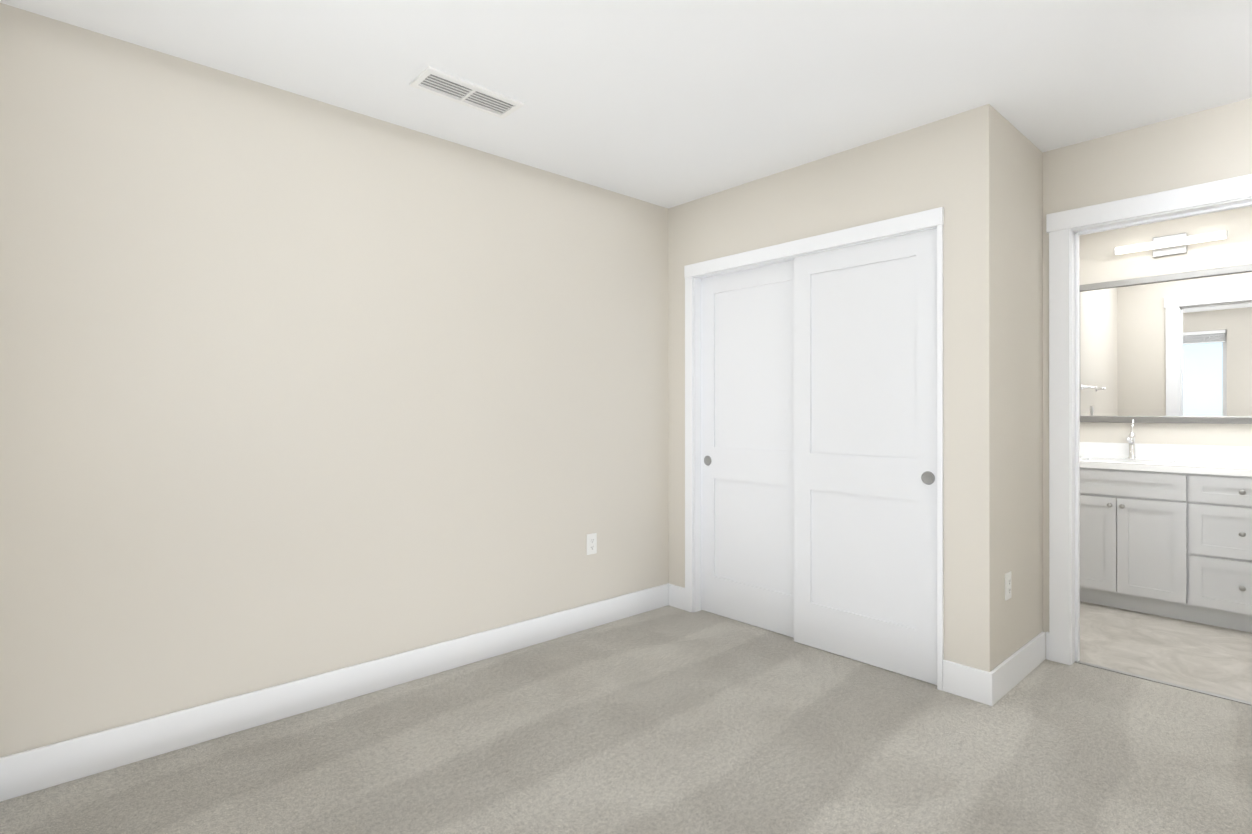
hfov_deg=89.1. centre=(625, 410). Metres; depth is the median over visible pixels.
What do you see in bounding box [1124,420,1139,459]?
faucet
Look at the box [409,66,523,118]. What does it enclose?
ceiling vent
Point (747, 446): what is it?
closet door
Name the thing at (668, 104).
ceiling
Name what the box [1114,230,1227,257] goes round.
light bar
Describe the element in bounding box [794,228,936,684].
closet door
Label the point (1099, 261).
wall
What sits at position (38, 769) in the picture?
baseboard
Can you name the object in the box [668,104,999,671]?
wall
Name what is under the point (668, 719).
floor carpet
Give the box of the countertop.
[1080,460,1251,471]
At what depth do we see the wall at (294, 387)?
2.53 m
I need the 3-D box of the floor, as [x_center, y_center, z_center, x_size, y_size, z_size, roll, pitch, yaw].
[2.703,1.273,3.878,1.810,0.100,3.721,0,0,-42]
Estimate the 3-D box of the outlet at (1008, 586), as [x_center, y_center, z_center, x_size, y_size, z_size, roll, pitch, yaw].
[1.681,0.769,2.795,0.070,0.115,0.009,0,0,-42]
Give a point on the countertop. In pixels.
(1180, 465)
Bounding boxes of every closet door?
[701,260,793,637]
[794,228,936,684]
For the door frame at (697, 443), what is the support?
attached to the wall at (950, 165)
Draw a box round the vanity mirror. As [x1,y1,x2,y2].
[1079,264,1251,423]
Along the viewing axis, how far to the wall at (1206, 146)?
2.88 m
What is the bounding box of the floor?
[1080,601,1251,701]
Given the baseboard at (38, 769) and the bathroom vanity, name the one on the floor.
the bathroom vanity
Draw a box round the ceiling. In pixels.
[0,0,1251,208]
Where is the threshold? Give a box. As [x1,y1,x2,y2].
[1075,661,1251,705]
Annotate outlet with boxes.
[587,533,596,554]
[1005,571,1011,599]
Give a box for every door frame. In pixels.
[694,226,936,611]
[1046,174,1251,664]
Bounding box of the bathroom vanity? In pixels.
[1080,460,1251,632]
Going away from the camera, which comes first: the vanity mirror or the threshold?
the threshold
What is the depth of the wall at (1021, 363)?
2.92 m
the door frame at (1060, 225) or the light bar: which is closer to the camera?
the door frame at (1060, 225)
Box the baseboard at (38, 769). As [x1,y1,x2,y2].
[0,583,675,801]
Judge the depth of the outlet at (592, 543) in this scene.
3.59 m
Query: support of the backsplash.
attached to the wall at (1099, 261)
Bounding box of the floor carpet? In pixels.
[0,605,1251,833]
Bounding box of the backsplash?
[1080,442,1251,463]
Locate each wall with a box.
[0,3,668,756]
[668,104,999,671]
[999,113,1042,663]
[1043,98,1251,632]
[1079,206,1251,446]

